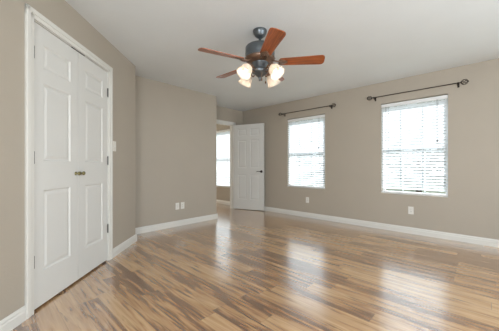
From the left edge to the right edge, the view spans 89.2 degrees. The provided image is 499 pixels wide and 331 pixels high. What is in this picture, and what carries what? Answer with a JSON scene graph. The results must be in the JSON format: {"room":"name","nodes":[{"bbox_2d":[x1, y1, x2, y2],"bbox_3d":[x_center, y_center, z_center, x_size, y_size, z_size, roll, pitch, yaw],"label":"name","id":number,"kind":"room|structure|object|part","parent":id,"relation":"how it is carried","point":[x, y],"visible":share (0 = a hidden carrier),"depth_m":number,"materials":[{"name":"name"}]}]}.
{"room":"empty bedroom","nodes":[
{"label":"empty bedroom","id":0,"kind":"room"},
{"bbox_2d":[0,0,134,320],"bbox_3d":[-1.846,-0.170,1.709,0.620,2.440,3.644,0,0,-2],"label":"wall","id":1,"kind":"structure","parent":0,"point":[60,13],"depth_m":1.71,"materials":[{"name":"beige paint"}]},
{"bbox_2d":[0,305,25,330],"bbox_3d":[-1.506,1.001,0.922,0.014,0.098,1.610,0,0,-2],"label":"baseboard","id":2,"kind":"structure","parent":1,"relation":"attached to","point":[16,318],"depth_m":1.63,"materials":[{"name":"white paint"}]},
{"bbox_2d":[34,22,80,309],"bbox_3d":[-1.546,-0.002,2.045,0.077,2.068,0.507,0,0,-2],"label":"door","id":3,"kind":"structure","parent":1,"relation":"in","point":[56,173],"depth_m":2.01,"materials":[{"name":"white paint"}]},
{"bbox_2d":[25,3,112,319],"bbox_3d":[-1.604,-0.030,2.299,0.140,2.161,1.147,0,0,-2],"label":"door frame","id":4,"kind":"structure","parent":1,"relation":"attached to","point":[31,14],"depth_m":1.77,"materials":[{"name":"white paint"}]},
{"bbox_2d":[78,52,108,278],"bbox_3d":[-1.561,-0.002,2.556,0.077,2.068,0.507,0,0,-2],"label":"door","id":5,"kind":"structure","parent":1,"relation":"in","point":[93,91],"depth_m":2.52,"materials":[{"name":"white paint"}]},
{"bbox_2d":[113,141,115,150],"bbox_3d":[-1.565,-0.230,2.940,0.016,0.117,0.072,0,0,-2],"label":"light switch","id":6,"kind":"object","parent":1,"relation":"attached to","point":[114,142],"visible":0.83,"depth_m":2.94,"materials":[{"name":"white plastic"}]},
{"bbox_2d":[113,234,136,257],"bbox_3d":[-1.799,1.001,3.207,0.464,0.098,0.680,0,0,-2],"label":"baseboard","id":7,"kind":"structure","parent":1,"relation":"attached to","point":[121,247],"depth_m":3.17,"materials":[{"name":"white paint"}]},
{"bbox_2d":[135,76,215,227],"bbox_3d":[-1.614,-0.170,4.564,0.730,2.440,2.030,0,0,43],"label":"wall","id":8,"kind":"structure","parent":0,"point":[175,126],"depth_m":4.36,"materials":[{"name":"beige paint"}]},
{"bbox_2d":[135,214,217,233],"bbox_3d":[-1.526,1.001,4.560,0.624,0.098,1.944,0,0,43],"label":"baseboard","id":9,"kind":"structure","parent":8,"relation":"attached to","point":[139,230],"depth_m":4.35,"materials":[{"name":"white paint"}]},
{"bbox_2d":[216,106,242,124],"bbox_3d":[-0.677,-0.170,6.004,0.120,2.440,1.350,0,0,43],"label":"wall","id":10,"kind":"structure","parent":0,"point":[222,113],"depth_m":6.12,"materials":[{"name":"beige paint"}]},
{"bbox_2d":[216,119,235,208],"bbox_3d":[-0.715,-0.011,5.963,0.156,2.122,0.942,0,0,43],"label":"door frame","id":11,"kind":"structure","parent":10,"relation":"attached to","point":[231,124],"depth_m":6.23,"materials":[{"name":"white paint"}]},
{"bbox_2d":[234,123,263,210],"bbox_3d":[-0.022,0.021,6.049,0.797,2.035,0.125,0,0,24],"label":"door","id":12,"kind":"structure","parent":11,"relation":"in","point":[248,138],"depth_m":6.02,"materials":[{"name":"white paint"}]},
{"bbox_2d":[11,203,498,330],"bbox_3d":[-1.153,1.110,3.588,10.100,0.120,5.840,0,0,43],"label":"floor","id":13,"kind":"structure","parent":0,"point":[241,269],"depth_m":2.26,"materials":[{"name":"brown wood"}]},
{"bbox_2d":[65,0,498,110],"bbox_3d":[-1.226,-1.490,3.511,10.600,0.200,6.130,0,0,43],"label":"ceiling","id":14,"kind":"structure","parent":0,"point":[362,43],"depth_m":2.78,"materials":[{"name":"white paint"}]},
{"bbox_2d":[198,27,324,87],"bbox_3d":[0.072,-1.115,2.633,1.193,0.551,1.247,0,0,43],"label":"ceiling fan","id":15,"kind":"object","parent":14,"relation":"hanging from","point":[259,54],"visible":1,"depth_m":2.50,"materials":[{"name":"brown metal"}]},
{"bbox_3d":[-0.260,-1.060,2.397,0.450,0.007,0.140,0,13,-29],"label":"fan blade","id":16,"kind":"part","parent":15,"relation":"part of","materials":[{"name":"brown wood"}]},
{"bbox_3d":[-0.199,-1.060,2.887,0.450,0.007,0.140,0,13,43],"label":"fan blade","id":17,"kind":"part","parent":15,"relation":"part of","materials":[{"name":"brown wood"}]},
{"bbox_3d":[-0.030,-0.935,2.462,0.154,0.118,0.162,0,-38,45],"label":"lamp shade","id":18,"kind":"part","parent":15,"relation":"part of","materials":[{"name":"white glass"}]},
{"bbox_3d":[-0.030,-0.935,2.738,0.154,0.118,0.162,0,38,-45],"label":"lamp shade","id":19,"kind":"part","parent":15,"relation":"part of","materials":[{"name":"white glass"}]},
{"bbox_3d":[0.186,-1.060,2.188,0.140,0.007,0.450,13,-2,-11],"label":"fan blade","id":20,"kind":"part","parent":15,"relation":"part of","materials":[{"name":"brown wood"}]},
{"bbox_3d":[0.245,-0.935,2.738,0.154,0.118,0.162,0,38,45],"label":"lamp shade","id":21,"kind":"part","parent":15,"relation":"part of","materials":[{"name":"white glass"}]},
{"bbox_3d":[0.245,-0.935,2.462,0.154,0.118,0.162,0,-38,-45],"label":"lamp shade","id":22,"kind":"part","parent":15,"relation":"part of","materials":[{"name":"white glass"}]},
{"bbox_3d":[0.524,-1.060,2.548,0.450,0.007,0.140,0,-13,7],"label":"fan blade","id":23,"kind":"part","parent":15,"relation":"part of","materials":[{"name":"brown wood"}]},
{"bbox_2d":[216,58,498,239],"bbox_3d":[0.794,-0.170,5.655,10.100,2.440,0.160,0,0,43],"label":"wall","id":24,"kind":"structure","parent":0,"point":[353,130],"depth_m":4.19,"materials":[{"name":"beige paint"}]},
{"bbox_2d":[217,131,229,187],"bbox_3d":[-0.801,-0.215,7.148,1.330,1.590,0.170,0,0,43],"label":"window","id":25,"kind":"structure","parent":24,"relation":"in","point":[228,131],"depth_m":7.06,"materials":[{"name":"white plastic"}]},
{"bbox_2d":[216,129,229,186],"bbox_3d":[-0.843,-0.215,7.104,1.322,1.558,0.080,0,0,43],"label":"window blind","id":26,"kind":"object","parent":25,"relation":"attached to","point":[219,160],"visible":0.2,"depth_m":7.01,"materials":[{"name":"white plastic"}]},
{"bbox_3d":[-0.832,-0.968,7.115,1.322,0.053,0.050,0,0,43],"label":"head rail","id":27,"kind":"part","parent":26,"relation":"part of","materials":[{"name":"white plastic"}]},
{"bbox_2d":[287,122,324,188],"bbox_3d":[1.197,-0.285,5.266,0.877,1.470,0.170,0,0,43],"label":"window","id":28,"kind":"structure","parent":24,"relation":"in","point":[290,122],"depth_m":5.39,"materials":[{"name":"white plastic"}]},
{"bbox_3d":[1.177,0.444,5.245,0.875,0.012,0.112,0,0,43],"label":"sill","id":29,"kind":"part","parent":28,"relation":"part of","materials":[{"name":"white paint"}]},
{"bbox_2d":[288,114,324,187],"bbox_3d":[1.155,-0.285,5.221,0.869,1.438,0.080,0,0,43],"label":"window blind","id":30,"kind":"object","parent":28,"relation":"attached to","point":[294,150],"visible":1,"depth_m":5.20,"materials":[{"name":"white plastic"}]},
{"bbox_3d":[1.165,-0.978,5.232,0.869,0.053,0.050,0,0,43],"label":"head rail","id":31,"kind":"part","parent":30,"relation":"part of","materials":[{"name":"white plastic"}]},
{"bbox_3d":[1.162,0.424,5.229,0.869,0.020,0.050,0,0,43],"label":"rail","id":32,"kind":"part","parent":30,"relation":"part of","materials":[{"name":"white plastic"}]},
{"bbox_3d":[1.398,-0.268,5.006,0.002,1.376,0.056,0,0,43],"label":"ladder cord","id":33,"kind":"part","parent":30,"relation":"part of","materials":[{"name":"white fabric"}]},
{"bbox_2d":[279,103,335,116],"bbox_3d":[1.135,-1.129,5.144,1.316,0.084,0.117,0,0,43],"label":"curtain rod","id":34,"kind":"object","parent":24,"relation":"attached to","point":[332,103],"visible":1,"depth_m":5.00,"materials":[{"name":"brown metal"}]},
{"bbox_3d":[1.120,-1.132,5.128,1.122,0.012,0.013,0,0,43],"label":"rod","id":35,"kind":"part","parent":34,"relation":"part of","materials":[{"name":"brown metal"}]},
{"bbox_2d":[264,206,498,247],"bbox_3d":[2.063,1.001,4.340,6.150,0.098,0.014,0,0,43],"label":"baseboard","id":36,"kind":"structure","parent":24,"relation":"attached to","point":[430,233],"depth_m":4.04,"materials":[{"name":"white paint"}]},
{"bbox_2d":[408,206,413,213],"bbox_3d":[2.505,0.690,3.926,0.072,0.117,0.010,0,0,43],"label":"wall outlet","id":37,"kind":"object","parent":24,"relation":"attached to","point":[410,209],"visible":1,"depth_m":3.93,"materials":[{"name":"white plastic"}]},
{"bbox_2d":[381,102,447,196],"bbox_3d":[2.567,-0.293,3.974,0.884,1.487,0.170,0,0,43],"label":"window","id":38,"kind":"structure","parent":24,"relation":"in","point":[384,189],"depth_m":3.93,"materials":[{"name":"white plastic"}]},
{"bbox_2d":[381,95,447,195],"bbox_3d":[2.526,-0.293,3.930,0.876,1.455,0.080,0,0,43],"label":"window blind","id":39,"kind":"object","parent":38,"relation":"attached to","point":[440,150],"visible":0.99,"depth_m":3.90,"materials":[{"name":"white plastic"}]},
{"bbox_3d":[2.294,-0.277,4.162,0.002,1.393,0.056,0,0,43],"label":"ladder cord","id":40,"kind":"part","parent":39,"relation":"part of","materials":[{"name":"white fabric"}]},
{"bbox_3d":[2.536,-0.995,3.941,0.876,0.053,0.050,0,0,43],"label":"head rail","id":41,"kind":"part","parent":39,"relation":"part of","materials":[{"name":"white plastic"}]},
{"bbox_3d":[2.532,0.424,3.937,0.876,0.020,0.050,0,0,43],"label":"rail","id":42,"kind":"part","parent":39,"relation":"part of","materials":[{"name":"white plastic"}]},
{"bbox_3d":[2.735,-0.681,3.691,0.015,0.583,0.003,0,0,43],"label":"lift cord","id":43,"kind":"part","parent":39,"relation":"part of","materials":[{"name":"white fabric"}]},
{"bbox_3d":[2.547,0.444,3.953,0.882,0.012,0.112,0,0,43],"label":"sill","id":44,"kind":"part","parent":38,"relation":"part of","materials":[{"name":"white paint"}]},
{"bbox_2d":[367,79,468,100],"bbox_3d":[2.488,-1.139,3.868,1.319,0.084,0.117,0,0,43],"label":"curtain rod","id":45,"kind":"object","parent":24,"relation":"attached to","point":[457,83],"visible":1,"depth_m":3.71,"materials":[{"name":"brown metal"}]},
{"bbox_3d":[2.473,-1.142,3.853,1.125,0.012,0.013,0,0,43],"label":"rod","id":46,"kind":"part","parent":45,"relation":"part of","materials":[{"name":"brown metal"}]},
{"label":"outside","id":47,"kind":"structure","parent":0,"visible":0},
{"bbox_2d":[216,174,445,193],"bbox_3d":[13.522,1.400,17.995,65.000,0.100,35.260,0,0,43],"label":"ground","id":48,"kind":"structure","parent":47,"point":[406,190],"depth_m":17.51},
{"bbox_2d":[293,118,324,183],"bbox_3d":[4.785,-1.190,16.766,4.405,5.091,4.411,0,0,43],"label":"tree","id":49,"kind":"object","parent":48,"relation":"on","point":[318,118],"visible":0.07,"depth_m":16.52,"materials":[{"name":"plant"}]},
{"bbox_2d":[386,101,445,191],"bbox_3d":[8.741,-1.050,13.097,4.067,4.812,4.300,0,0,43],"label":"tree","id":50,"kind":"object","parent":48,"relation":"on","point":[431,101],"visible":0.1,"depth_m":12.68,"materials":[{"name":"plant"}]},
{"bbox_3d":[-2.764,-0.170,6.472,3.800,2.440,3.530,0,0,43],"label":"wall","id":51,"kind":"structure","parent":0,"visible":0},
{"bbox_2d":[216,200,229,204],"bbox_3d":[-2.701,1.001,6.516,3.530,0.098,3.380,0,0,43],"label":"baseboard","id":52,"kind":"structure","parent":51,"relation":"attached to","point":[217,201],"depth_m":6.95,"materials":[{"name":"white paint"}]}
]}

